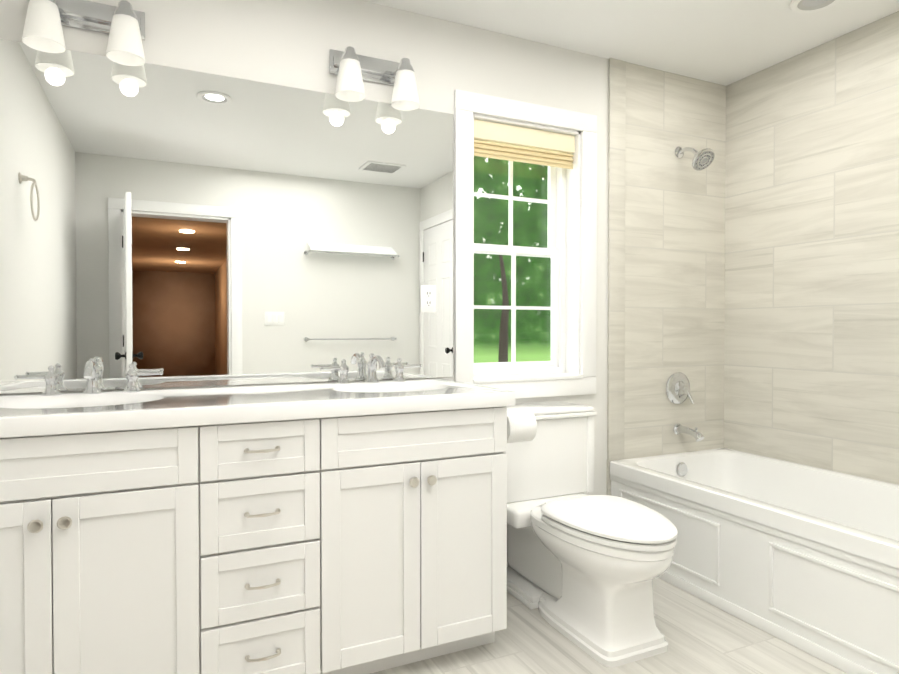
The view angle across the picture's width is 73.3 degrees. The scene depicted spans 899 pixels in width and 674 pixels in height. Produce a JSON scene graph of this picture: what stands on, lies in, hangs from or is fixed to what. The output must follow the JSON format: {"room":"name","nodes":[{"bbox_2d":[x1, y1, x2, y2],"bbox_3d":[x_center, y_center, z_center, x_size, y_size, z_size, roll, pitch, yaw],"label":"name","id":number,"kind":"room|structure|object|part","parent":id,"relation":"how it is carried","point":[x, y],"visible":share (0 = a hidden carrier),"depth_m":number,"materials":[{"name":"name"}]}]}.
{"room":"bathroom","nodes":[
{"label":"bathroom","id":0,"kind":"room"},
{"bbox_2d":[0,0,608,494],"bbox_3d":[-0.056,-0.144,2.685,3.720,2.440,0.160,0,1,-25],"label":"wall","id":1,"kind":"structure","parent":0,"point":[286,42],"depth_m":2.48,"materials":[{"name":"paint"}]},
{"bbox_2d":[22,0,144,65],"bbox_3d":[-1.180,-1.022,1.966,0.341,0.210,0.162,0,1,-25],"label":"sconce","id":2,"kind":"object","parent":1,"relation":"attached to","point":[122,24],"visible":1,"depth_m":1.96,"materials":[{"name":"white glass"}]},
{"bbox_2d":[0,39,452,393],"bbox_3d":[-0.769,-0.390,2.249,1.734,1.136,0.015,0,1,-25],"label":"mirror","id":3,"kind":"object","parent":1,"relation":"attached to","point":[178,227],"visible":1,"depth_m":2.20,"materials":[{"name":"clear glass"}]},
{"bbox_2d":[420,285,435,312],"bbox_3d":[-0.090,-0.162,2.568,0.072,0.116,0.009,0,1,-25],"label":"outlet plate","id":4,"kind":"object","parent":3,"relation":"attached to","point":[427,292],"depth_m":2.56,"materials":[{"name":"white plastic"}]},
{"bbox_2d":[329,46,419,110],"bbox_3d":[-0.288,-1.028,2.384,0.341,0.210,0.162,0,1,-25],"label":"sconce","id":5,"kind":"object","parent":1,"relation":"attached to","point":[350,68],"visible":1,"depth_m":2.37,"materials":[{"name":"white glass"}]},
{"bbox_2d":[454,89,596,398],"bbox_3d":[0.332,-0.396,2.856,0.760,1.350,0.205,0,1,-25],"label":"window","id":6,"kind":"structure","parent":1,"relation":"in","point":[571,150],"depth_m":2.88,"materials":[{"name":"white wood"}]},
{"bbox_3d":[0.302,-0.397,2.918,0.450,1.040,0.031,0,1,-25],"label":"glass","id":7,"kind":"part","parent":6,"relation":"part of","materials":[{"name":"clear glass"}]},
{"bbox_3d":[0.305,-0.397,2.912,0.566,1.156,0.080,0,1,-25],"label":"window sash","id":8,"kind":"part","parent":6,"relation":"part of","materials":[{"name":"white wood"}]},
{"bbox_2d":[474,119,574,168],"bbox_3d":[0.345,-0.893,2.820,0.560,0.158,0.040,0,1,-25],"label":"shade","id":9,"kind":"object","parent":6,"relation":"attached to","point":[495,139],"depth_m":2.80,"materials":[{"name":"beige fabric"}]},
{"bbox_2d":[606,460,608,494],"bbox_3d":[0.784,0.840,2.998,0.004,0.464,0.012,0,1,-25],"label":"trim","id":10,"kind":"structure","parent":1,"relation":"attached to","point":[607,490],"depth_m":2.99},
{"bbox_2d":[608,58,625,459],"bbox_3d":[0.831,-0.380,2.994,0.099,1.976,0.004,0,1,-25],"label":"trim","id":11,"kind":"structure","parent":1,"relation":"attached to","point":[617,142],"depth_m":2.99,"materials":[{"name":"beige tile"}]},
{"bbox_2d":[607,59,725,494],"bbox_3d":[1.153,-0.150,3.158,0.810,2.440,0.012,0,1,-25],"label":"wall tile","id":12,"kind":"structure","parent":1,"relation":"attached to","point":[674,264],"depth_m":3.15,"materials":[{"name":"beige tile"}]},
{"bbox_2d":[666,372,693,403],"bbox_3d":[1.215,0.270,3.148,0.168,0.168,0.067,0,1,-25],"label":"tub valve","id":13,"kind":"object","parent":12,"relation":"attached to","point":[678,388],"visible":1,"depth_m":3.15,"materials":[{"name":"silver metal"}]},
{"bbox_2d":[673,423,703,441],"bbox_3d":[1.236,0.492,3.106,0.060,0.074,0.166,0,1,-25],"label":"tub spout","id":14,"kind":"object","parent":12,"relation":"attached to","point":[678,428],"visible":1,"depth_m":3.10,"materials":[{"name":"silver metal"}]},
{"bbox_2d":[675,147,714,170],"bbox_3d":[1.244,-0.917,3.070,0.120,0.154,0.203,0,1,-25],"label":"shower head","id":15,"kind":"object","parent":12,"relation":"attached to","point":[703,159],"visible":1,"depth_m":3.02},
{"bbox_2d":[370,577,847,673],"bbox_3d":[0.604,1.145,1.295,3.720,0.100,3.270,0,1,-25],"label":"floor","id":16,"kind":"structure","parent":0,"point":[701,636],"depth_m":2.08,"materials":[{"name":"tile"}]},
{"bbox_2d":[0,401,536,673],"bbox_3d":[-0.593,0.659,2.003,1.819,0.852,0.634,0,1,-25],"label":"bathroom vanity","id":17,"kind":"object","parent":16,"relation":"on","point":[343,524],"depth_m":1.71,"materials":[{"name":"white wood"}]},
{"bbox_2d":[0,378,514,432],"bbox_3d":[-0.667,0.210,1.970,1.677,0.048,0.620,0,1,-25],"label":"countertop","id":18,"kind":"structure","parent":17,"relation":"on","point":[77,410],"depth_m":1.84,"materials":[{"name":"white stone"}]},
{"bbox_2d":[16,358,159,396],"bbox_3d":[-1.154,0.128,1.943,0.402,0.116,0.170,0,1,-25],"label":"faucet","id":19,"kind":"object","parent":18,"relation":"on","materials":[{"name":"silver metal"}]},
{"bbox_2d":[320,353,419,384],"bbox_3d":[-0.284,0.123,2.351,0.402,0.116,0.170,0,1,-25],"label":"faucet","id":20,"kind":"object","parent":18,"relation":"on","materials":[{"name":"silver metal"}]},
{"bbox_2d":[505,401,676,667],"bbox_3d":[0.474,0.695,2.339,0.556,0.772,0.930,0,1,-25],"label":"toilet","id":21,"kind":"object","parent":16,"relation":"on","point":[584,570],"visible":0.75,"depth_m":2.19,"materials":[{"name":"white ceramic"}]},
{"bbox_3d":[0.358,0.491,2.634,0.512,0.373,0.284,0,1,-25],"label":"tank","id":22,"kind":"part","parent":21,"relation":"part of","materials":[{"name":"white ceramic"}]},
{"bbox_3d":[0.580,0.655,2.164,0.382,0.055,0.524,0,1,-25],"label":"seat","id":23,"kind":"part","parent":21,"relation":"part of","materials":[{"name":"white plastic"}]},
{"bbox_2d":[610,448,898,673],"bbox_3d":[1.473,0.849,2.472,0.796,0.460,1.521,0,1,-25],"label":"bathtub","id":24,"kind":"object","parent":16,"relation":"on","point":[804,558],"visible":0.81,"depth_m":2.31,"materials":[{"name":"white ceramic"}]},
{"bbox_2d":[364,0,898,85],"bbox_3d":[0.604,-1.395,1.260,3.720,0.100,3.270,0,1,-25],"label":"ceiling","id":25,"kind":"structure","parent":0,"point":[724,42],"depth_m":2.65,"materials":[{"name":"paint"}]},
{"bbox_2d":[789,0,840,13],"bbox_3d":[1.479,-1.354,2.434,0.192,0.012,0.192,0,1,-25],"label":"recessed light","id":26,"kind":"object","parent":25,"relation":"in","point":[804,6],"visible":1,"depth_m":2.47,"materials":[{"name":"white"}]},
{"bbox_3d":[2.250,-0.134,1.961,0.160,2.440,3.110,0,1,-25],"label":"wall","id":27,"kind":"structure","parent":0,"visible":0},
{"bbox_2d":[724,11,898,484],"bbox_3d":[1.843,-0.143,2.625,0.012,2.440,1.538,0,1,-25],"label":"wall tile","id":28,"kind":"structure","parent":27,"relation":"attached to","point":[811,352],"depth_m":2.84,"materials":[{"name":"beige tile"}]},
{"label":"outside","id":29,"kind":"structure","parent":0,"visible":0},
{"bbox_2d":[474,156,550,362],"bbox_3d":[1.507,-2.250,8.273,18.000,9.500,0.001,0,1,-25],"label":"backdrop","id":30,"kind":"structure","parent":29,"point":[541,289],"depth_m":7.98,"materials":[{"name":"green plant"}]},
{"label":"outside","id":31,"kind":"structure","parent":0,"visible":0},
{"bbox_2d":[498,255,508,361],"bbox_3d":[0.672,0.456,7.700,0.149,3.104,0.162,1,1,41],"label":"trunk","id":32,"kind":"object","parent":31,"point":[503,337],"depth_m":7.59,"materials":[{"name":"brown plant"}]}
]}

